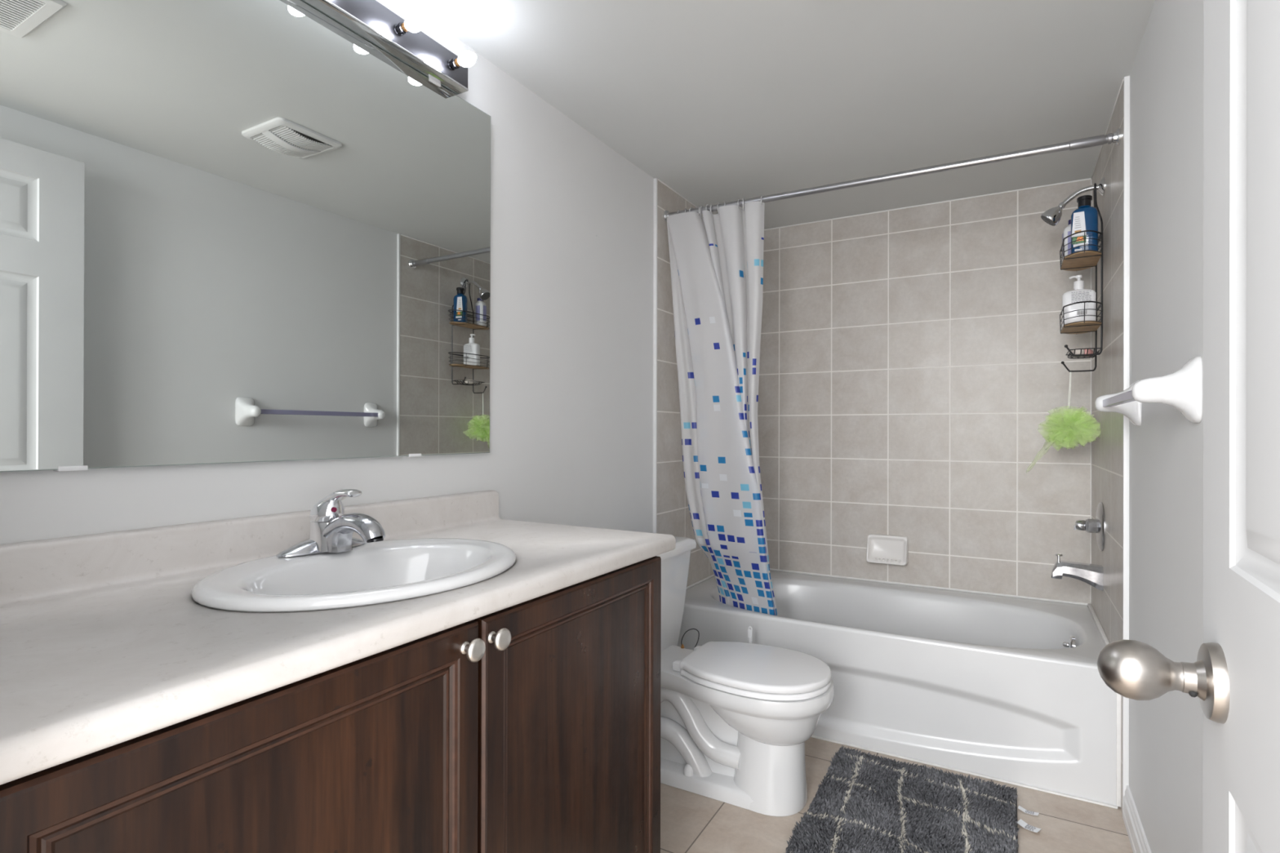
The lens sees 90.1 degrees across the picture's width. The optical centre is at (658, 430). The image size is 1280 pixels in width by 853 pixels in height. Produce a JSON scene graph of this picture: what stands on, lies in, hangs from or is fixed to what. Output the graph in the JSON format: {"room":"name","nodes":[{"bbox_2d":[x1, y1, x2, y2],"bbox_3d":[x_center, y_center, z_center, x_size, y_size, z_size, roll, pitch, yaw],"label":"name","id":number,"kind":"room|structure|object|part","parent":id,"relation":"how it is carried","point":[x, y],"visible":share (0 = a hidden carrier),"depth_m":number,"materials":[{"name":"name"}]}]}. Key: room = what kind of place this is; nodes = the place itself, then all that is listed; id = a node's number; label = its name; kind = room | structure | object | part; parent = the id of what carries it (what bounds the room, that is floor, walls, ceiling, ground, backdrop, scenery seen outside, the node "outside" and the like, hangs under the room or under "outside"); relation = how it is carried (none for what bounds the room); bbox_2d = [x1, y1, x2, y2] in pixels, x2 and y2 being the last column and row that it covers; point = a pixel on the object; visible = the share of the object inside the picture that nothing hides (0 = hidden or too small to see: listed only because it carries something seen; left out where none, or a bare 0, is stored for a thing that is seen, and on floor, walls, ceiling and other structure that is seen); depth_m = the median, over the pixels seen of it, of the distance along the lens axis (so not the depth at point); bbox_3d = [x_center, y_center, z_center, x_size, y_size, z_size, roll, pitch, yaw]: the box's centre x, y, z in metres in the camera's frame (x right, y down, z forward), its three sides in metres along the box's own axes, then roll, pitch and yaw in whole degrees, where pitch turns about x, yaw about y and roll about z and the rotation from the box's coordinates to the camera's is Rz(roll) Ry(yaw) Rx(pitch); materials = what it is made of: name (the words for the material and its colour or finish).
{"room":"bathroom","nodes":[
{"label":"bathroom","id":0,"kind":"room"},
{"bbox_2d":[0,0,713,588],"bbox_3d":[-0.399,0.040,1.942,0.132,2.074,3.000,0,0,29],"label":"wall","id":1,"kind":"structure","parent":0,"point":[571,343],"depth_m":1.92,"materials":[{"name":"paint"}]},
{"bbox_2d":[0,0,490,471],"bbox_3d":[-0.729,-0.391,1.206,0.020,0.902,1.141,0,0,29],"label":"wall mirror","id":2,"kind":"object","parent":1,"relation":"attached to","point":[231,231],"visible":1,"depth_m":1.13,"materials":[{"name":"clear glass"}]},
{"bbox_2d":[301,0,476,94],"bbox_3d":[-0.610,-0.877,1.305,0.132,0.074,0.625,0,0,29],"label":"vanity light","id":3,"kind":"object","parent":1,"relation":"attached to","point":[403,39],"visible":0.98,"depth_m":1.40,"materials":[{"name":"silver metal"}]},
{"bbox_2d":[393,13,424,35],"bbox_3d":[-0.537,-0.881,1.385,0.080,0.034,0.034,0,0,29],"label":"bulb","id":4,"kind":"object","parent":3,"relation":"attached to","point":[414,23],"depth_m":1.38,"materials":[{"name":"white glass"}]},
{"bbox_2d":[447,50,476,70],"bbox_3d":[-0.463,-0.881,1.518,0.080,0.034,0.034,0,0,29],"label":"bulb","id":5,"kind":"object","parent":3,"relation":"attached to","point":[466,59],"depth_m":1.51,"materials":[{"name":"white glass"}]},
{"bbox_2d":[653,177,657,533],"bbox_3d":[-0.013,0.042,2.517,0.014,2.073,0.009,0,0,29],"label":"trim","id":6,"kind":"structure","parent":1,"relation":"attached to","point":[655,261],"depth_m":2.51,"materials":[{"name":"white paint"}]},
{"bbox_2d":[657,178,697,208],"bbox_3d":[0.191,-0.991,2.872,0.003,0.006,0.800,0,0,29],"label":"trim","id":7,"kind":"structure","parent":1,"relation":"attached to","point":[660,180],"depth_m":2.67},
{"bbox_2d":[686,573,714,589],"bbox_3d":[0.199,0.678,2.887,0.006,0.008,0.754,0,0,29],"label":"trim","id":8,"kind":"structure","parent":1,"relation":"attached to","point":[712,575],"depth_m":2.87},
{"bbox_2d":[404,0,1155,229],"bbox_3d":[0.348,-1.036,1.603,1.800,0.080,3.120,0,0,29],"label":"ceiling","id":9,"kind":"structure","parent":0,"point":[716,101],"depth_m":1.82,"materials":[{"name":"paint"}]},
{"bbox_2d":[660,737,1133,852],"bbox_3d":[0.374,1.107,0.671,2.750,0.060,4.720,0,0,29],"label":"floor","id":10,"kind":"structure","parent":0,"point":[691,822],"depth_m":1.75,"materials":[{"name":"beige tile"}]},
{"bbox_2d":[0,555,661,852],"bbox_3d":[-0.489,0.673,1.058,0.586,0.806,1.121,0,0,29],"label":"vanity cabinet","id":11,"kind":"object","parent":10,"relation":"on","point":[533,726],"visible":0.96,"depth_m":0.85,"materials":[{"name":"brown wood"}]},
{"bbox_3d":[-0.394,0.626,0.700,0.020,0.698,0.528,0,0,29],"label":"door","id":12,"kind":"part","parent":11,"relation":"part of","materials":[{"name":"brown wood"}]},
{"bbox_2d":[0,490,675,785],"bbox_3d":[-0.486,0.214,1.081,0.568,0.110,1.165,0,0,29],"label":"countertop","id":13,"kind":"structure","parent":11,"relation":"on","point":[105,642],"depth_m":0.82,"materials":[{"name":"laminate"}]},
{"bbox_2d":[191,537,515,612],"bbox_3d":[-0.477,0.301,1.072,0.426,0.162,0.510,0,0,29],"label":"sink","id":14,"kind":"object","parent":13,"relation":"in","point":[383,571],"visible":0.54,"depth_m":1.08,"materials":[{"name":"white ceramic"}]},
{"bbox_2d":[275,488,385,557],"bbox_3d":[-0.563,0.162,1.152,0.186,0.115,0.172,0,0,29],"label":"faucet","id":15,"kind":"object","parent":14,"relation":"on","point":[331,530],"visible":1,"depth_m":1.14,"materials":[{"name":"silver metal"}]},
{"bbox_3d":[-0.619,0.209,1.182,0.058,0.022,0.172,0,0,29],"label":"plate","id":16,"kind":"part","parent":15,"relation":"part of","materials":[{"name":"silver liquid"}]},
{"bbox_3d":[-0.588,0.134,1.165,0.111,0.060,0.058,0,0,29],"label":"handle","id":17,"kind":"part","parent":15,"relation":"part of","materials":[{"name":"silver metal"}]},
{"bbox_3d":[-0.545,0.177,1.142,0.144,0.060,0.047,0,0,29],"label":"spout","id":18,"kind":"part","parent":15,"relation":"part of","materials":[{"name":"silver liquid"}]},
{"bbox_3d":[-0.261,0.306,0.893,0.028,0.032,0.032,0,0,29],"label":"knob","id":19,"kind":"part","parent":11,"relation":"part of","materials":[{"name":"silver metal"}]},
{"bbox_3d":[-0.235,0.306,0.939,0.028,0.032,0.032,0,0,29],"label":"knob","id":20,"kind":"part","parent":11,"relation":"part of","materials":[{"name":"silver metal"}]},
{"bbox_3d":[-0.132,0.628,1.177,0.020,0.698,0.546,0,0,29],"label":"door","id":21,"kind":"part","parent":11,"relation":"part of","materials":[{"name":"brown wood"}]},
{"bbox_2d":[657,536,834,816],"bbox_3d":[0.151,0.728,1.992,0.776,0.700,0.468,0,0,29],"label":"toilet","id":22,"kind":"object","parent":10,"relation":"on","point":[737,719],"visible":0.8,"depth_m":1.86,"materials":[{"name":"white ceramic"}]},
{"bbox_3d":[-0.082,0.584,2.121,0.232,0.339,0.442,0,0,29],"label":"tank","id":23,"kind":"part","parent":22,"relation":"part of","materials":[{"name":"white ceramic"}]},
{"bbox_3d":[-0.078,0.396,2.119,0.253,0.036,0.468,0,0,29],"label":"tank lid","id":24,"kind":"part","parent":22,"relation":"part of","materials":[{"name":"white ceramic"}]},
{"bbox_2d":[680,628,699,648],"bbox_3d":[0.107,0.702,2.158,0.063,0.065,0.012,0,0,-8],"label":"cable loop","id":25,"kind":"object","parent":22,"relation":"on","point":[682,646],"visible":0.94,"depth_m":2.16,"materials":[{"name":"black metal"}]},
{"bbox_3d":[0.298,0.703,1.912,0.426,0.021,0.336,0,0,29],"label":"seat lid","id":26,"kind":"part","parent":22,"relation":"part of","materials":[{"name":"white plastic"}]},
{"bbox_2d":[747,626,752,643],"bbox_3d":[0.321,0.881,2.235,0.096,0.394,0.096,0,0,29],"label":"toilet brush","id":27,"kind":"object","parent":10,"relation":"on","point":[749,631],"visible":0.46,"depth_m":2.23,"materials":[{"name":"white plastic"}]},
{"bbox_2d":[676,570,1116,805],"bbox_3d":[0.849,0.880,2.525,1.491,0.399,0.767,0,0,29],"label":"bathtub","id":28,"kind":"object","parent":10,"relation":"on","point":[1011,689],"visible":0.68,"depth_m":2.13,"materials":[{"name":"ceramic"}]},
{"bbox_2d":[684,570,1105,669],"bbox_3d":[0.849,0.850,2.525,1.491,0.338,0.767,0,0,29],"label":"basin","id":29,"kind":"object","parent":28,"relation":"in","point":[845,624],"depth_m":2.45,"materials":[{"name":"ceramic"}]},
{"bbox_2d":[810,735,1117,808],"bbox_3d":[0.661,1.077,2.185,1.490,0.006,0.008,0,0,29],"label":"trim","id":30,"kind":"structure","parent":28,"relation":"attached to","point":[812,736],"depth_m":2.00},
{"bbox_3d":[1.399,0.735,2.193,0.018,0.020,0.020,0,0,29],"label":"trip lever","id":31,"kind":"part","parent":28,"relation":"part of","materials":[{"name":"silver metal"}]},
{"bbox_3d":[1.413,0.736,2.186,0.022,0.069,0.068,0,0,29],"label":"overflow plate","id":32,"kind":"part","parent":28,"relation":"part of","materials":[{"name":"silver metal"}]},
{"bbox_2d":[785,745,1041,852],"bbox_3d":[0.660,1.066,1.647,0.582,0.025,0.845,0,0,29],"label":"bath mat","id":33,"kind":"object","parent":10,"relation":"on","point":[864,802],"visible":1,"depth_m":1.78,"materials":[{"name":"grey fabric"}]},
{"bbox_2d":[1025,824,1035,831],"bbox_3d":[1.007,1.077,1.735,0.023,0.002,0.030,0,0,-38],"label":"print","id":34,"kind":"object","parent":33,"relation":"on","point":[1028,827],"depth_m":1.73},
{"bbox_2d":[757,179,1090,605],"bbox_3d":[1.063,0.045,2.908,1.780,2.074,0.100,0,0,29],"label":"wall","id":35,"kind":"structure","parent":0,"point":[913,384],"depth_m":2.78,"materials":[{"name":"beige tile"}]},
{"bbox_2d":[866,533,908,565],"bbox_3d":[1.018,0.529,2.844,0.173,0.122,0.054,0,0,29],"label":"soap dish","id":36,"kind":"object","parent":35,"relation":"attached to","point":[881,548],"visible":1,"depth_m":2.85,"materials":[{"name":"ceramic"}]},
{"bbox_2d":[764,177,1091,230],"bbox_3d":[1.041,-0.989,2.863,1.498,0.006,0.003,0,0,29],"label":"trim","id":37,"kind":"structure","parent":35,"relation":"attached to","point":[1088,178],"depth_m":2.77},
{"bbox_2d":[769,568,1090,605],"bbox_3d":[1.036,0.680,2.860,1.498,0.008,0.006,0,0,29],"label":"trim","id":38,"kind":"structure","parent":35,"relation":"attached to","point":[771,569],"depth_m":2.76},
{"bbox_2d":[1091,0,1204,852],"bbox_3d":[1.032,0.043,1.156,0.132,2.074,3.000,0,0,29],"label":"wall","id":39,"kind":"structure","parent":0,"point":[1166,451],"depth_m":1.42,"materials":[{"name":"paint"}]},
{"bbox_2d":[663,128,1121,222],"bbox_3d":[0.689,-0.862,2.223,1.500,0.054,0.047,0,0,29],"label":"shower curtain rod","id":40,"kind":"object","parent":39,"relation":"attached to","point":[1097,140],"visible":0.91,"depth_m":2.09,"materials":[{"name":"metal"}]},
{"bbox_2d":[666,201,777,615],"bbox_3d":[0.268,0.025,2.536,0.445,1.750,0.240,0,0,29],"label":"shower curtain","id":41,"kind":"object","parent":40,"relation":"hanging from","point":[717,260],"visible":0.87,"depth_m":2.45,"materials":[{"name":"white fabric"}]},
{"bbox_3d":[0.650,-0.862,2.244,1.388,0.031,0.024,0,0,29],"label":"rod","id":42,"kind":"part","parent":40,"relation":"part of","materials":[{"name":"metal"}]},
{"bbox_2d":[1040,177,1105,226],"bbox_3d":[1.438,-0.792,2.222,0.185,0.142,0.064,0,0,29],"label":"shower","id":43,"kind":"object","parent":39,"relation":"attached to","point":[1051,216],"visible":0.99,"depth_m":2.22,"materials":[{"name":"silver metal"}]},
{"bbox_3d":[1.460,-0.813,2.211,0.114,0.059,0.017,0,0,29],"label":"arm","id":44,"kind":"part","parent":43,"relation":"part of","materials":[{"name":"silver metal"}]},
{"bbox_2d":[1059,182,1102,372],"bbox_3d":[1.446,-0.528,2.188,0.111,0.640,0.295,0,0,29],"label":"shower caddy","id":45,"kind":"object","parent":43,"relation":"hanging from","point":[1082,260],"visible":0.94,"depth_m":2.14,"materials":[{"name":"black metal"}]},
{"bbox_2d":[1062,219,1071,258],"bbox_3d":[1.467,-0.665,2.254,0.069,0.160,0.049,0,0,26],"label":"bottle","id":46,"kind":"object","parent":45,"relation":"on","point":[1067,231],"visible":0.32,"depth_m":2.25,"materials":[{"name":"white plastic"}]},
{"bbox_2d":[1067,372,1071,415],"bbox_3d":[1.436,-0.028,2.270,0.226,0.362,0.193,0,0,29],"label":"cord","id":47,"kind":"object","parent":45,"relation":"hanging from","point":[1069,388],"visible":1,"depth_m":2.27,"materials":[{"name":"white fabric"}]},
{"bbox_2d":[1071,349,1084,356],"bbox_3d":[1.435,-0.267,2.185,0.028,0.024,0.052,0,0,4],"label":"soap bar","id":48,"kind":"object","parent":45,"relation":"in","point":[1077,351],"visible":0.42,"depth_m":2.17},
{"bbox_2d":[1062,275,1096,327],"bbox_3d":[1.444,-0.446,2.193,0.098,0.179,0.061,0,0,32],"label":"lotion bottle","id":49,"kind":"object","parent":45,"relation":"on","point":[1078,294],"visible":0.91,"depth_m":2.19,"materials":[{"name":"white plastic"}]},
{"bbox_2d":[1059,302,1102,334],"bbox_3d":[1.445,-0.381,2.189,0.110,0.070,0.293,0,0,29],"label":"basket","id":50,"kind":"object","parent":45,"relation":"on","point":[1081,326],"depth_m":2.14,"materials":[{"name":"black metal"}]},
{"bbox_2d":[1059,231,1102,270],"bbox_3d":[1.446,-0.609,2.189,0.110,0.070,0.293,0,0,29],"label":"basket","id":51,"kind":"object","parent":45,"relation":"on","point":[1082,260],"depth_m":2.15,"materials":[{"name":"black metal"}]},
{"bbox_3d":[1.446,-0.416,2.188,0.110,0.005,0.295,0,0,29],"label":"rail","id":52,"kind":"part","parent":45,"relation":"part of","materials":[{"name":"black metal"}]},
{"bbox_3d":[1.447,-0.644,2.188,0.110,0.005,0.295,0,0,29],"label":"rail","id":53,"kind":"part","parent":45,"relation":"part of","materials":[{"name":"black metal"}]},
{"bbox_2d":[1071,195,1097,253],"bbox_3d":[1.419,-0.682,2.127,0.076,0.194,0.051,0,0,36],"label":"shampoo bottle","id":54,"kind":"object","parent":45,"relation":"on","point":[1086,217],"visible":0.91,"depth_m":2.11,"materials":[{"name":"blue plastic"}]},
{"bbox_2d":[1083,349,1093,356],"bbox_3d":[1.470,-0.267,2.189,0.052,0.024,0.028,0,0,-30],"label":"soap bar","id":55,"kind":"object","parent":45,"relation":"in","point":[1090,351],"visible":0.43,"depth_m":2.17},
{"bbox_3d":[1.488,-0.536,2.165,0.015,0.625,0.165,0,0,29],"label":"frame","id":56,"kind":"part","parent":45,"relation":"part of","materials":[{"name":"black metal"}]},
{"bbox_2d":[1050,553,1103,591],"bbox_3d":[1.462,0.492,2.234,0.150,0.112,0.060,0,0,29],"label":"tub spout","id":57,"kind":"object","parent":39,"relation":"attached to","point":[1092,575],"visible":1,"depth_m":2.21,"materials":[{"name":"silver metal"}]},
{"bbox_3d":[1.417,0.450,2.259,0.023,0.027,0.023,0,0,29],"label":"diverter knob","id":58,"kind":"part","parent":57,"relation":"part of","materials":[{"name":"silver metal"}]},
{"bbox_2d":[1073,502,1105,551],"bbox_3d":[1.498,0.331,2.226,0.082,0.168,0.168,0,0,29],"label":"shower valve","id":59,"kind":"object","parent":39,"relation":"attached to","point":[1097,526],"visible":1,"depth_m":2.20,"materials":[{"name":"silver metal"}]},
{"bbox_3d":[1.477,0.331,2.238,0.035,0.037,0.037,0,0,29],"label":"handle","id":60,"kind":"part","parent":59,"relation":"part of","materials":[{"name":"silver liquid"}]},
{"bbox_2d":[1090,179,1092,604],"bbox_3d":[1.695,-0.154,2.501,0.003,1.662,0.004,0,0,29],"label":"trim","id":61,"kind":"structure","parent":39,"relation":"attached to","point":[1091,180],"depth_m":2.50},
{"bbox_2d":[1087,604,1109,645],"bbox_3d":[1.506,0.682,2.170,0.012,0.012,0.752,0,0,29],"label":"trim","id":62,"kind":"structure","parent":39,"relation":"attached to","point":[1106,642],"depth_m":2.22,"materials":[{"name":"white plastic"}]},
{"bbox_2d":[1091,79,1123,178],"bbox_3d":[1.503,-0.989,2.150,0.003,0.006,0.800,0,0,29],"label":"trim","id":63,"kind":"structure","parent":39,"relation":"attached to","point":[1122,79],"depth_m":2.03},
{"bbox_2d":[1115,693,1121,807],"bbox_3d":[1.319,0.880,1.829,0.011,0.390,0.008,0,0,29],"label":"trim","id":64,"kind":"structure","parent":39,"relation":"attached to","point":[1118,727],"depth_m":1.83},
{"bbox_2d":[1122,75,1129,810],"bbox_3d":[1.310,0.045,1.789,0.014,2.073,0.009,0,0,29],"label":"trim","id":65,"kind":"structure","parent":39,"relation":"attached to","point":[1126,79],"depth_m":1.78,"materials":[{"name":"white paint"}]},
{"bbox_2d":[1122,785,1151,852],"bbox_3d":[0.808,1.033,0.880,0.014,0.092,2.061,0,0,29],"label":"baseboard","id":66,"kind":"structure","parent":39,"relation":"attached to","point":[1139,842],"depth_m":1.65,"materials":[{"name":"white paint"}]},
{"bbox_2d":[1095,355,1202,426],"bbox_3d":[1.061,-0.072,1.418,0.093,0.118,0.656,0,0,29],"label":"towel bar","id":67,"kind":"object","parent":39,"relation":"attached to","point":[1181,389],"visible":1,"depth_m":1.15,"materials":[{"name":"white ceramic"}]},
{"bbox_3d":[1.201,-0.071,1.673,0.093,0.118,0.074,0,0,29],"label":"post","id":68,"kind":"part","parent":67,"relation":"part of","materials":[{"name":"white ceramic"}]},
{"bbox_3d":[1.041,-0.072,1.429,0.019,0.019,0.548,0,0,29],"label":"rod","id":69,"kind":"part","parent":67,"relation":"part of","materials":[{"name":"clear plastic"}]},
{"bbox_3d":[0.921,-0.073,1.163,0.093,0.118,0.074,0,0,29],"label":"post","id":70,"kind":"part","parent":67,"relation":"part of","materials":[{"name":"white ceramic"}]},
{"bbox_3d":[-0.377,0.038,0.287,1.524,2.074,0.120,0,0,29],"label":"wall","id":71,"kind":"structure","parent":0,"visible":0},
{"bbox_2d":[1097,0,1279,852],"bbox_3d":[0.391,0.105,0.393,0.139,1.929,0.755,0,0,29],"label":"door","id":72,"kind":"structure","parent":71,"relation":"in","point":[1234,677],"depth_m":0.60,"materials":[{"name":"paint"}]},
{"bbox_3d":[0.508,0.254,0.677,0.070,0.061,0.061,0,0,29],"label":"knob","id":73,"kind":"part","parent":72,"relation":"part of","materials":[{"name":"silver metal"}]}
]}

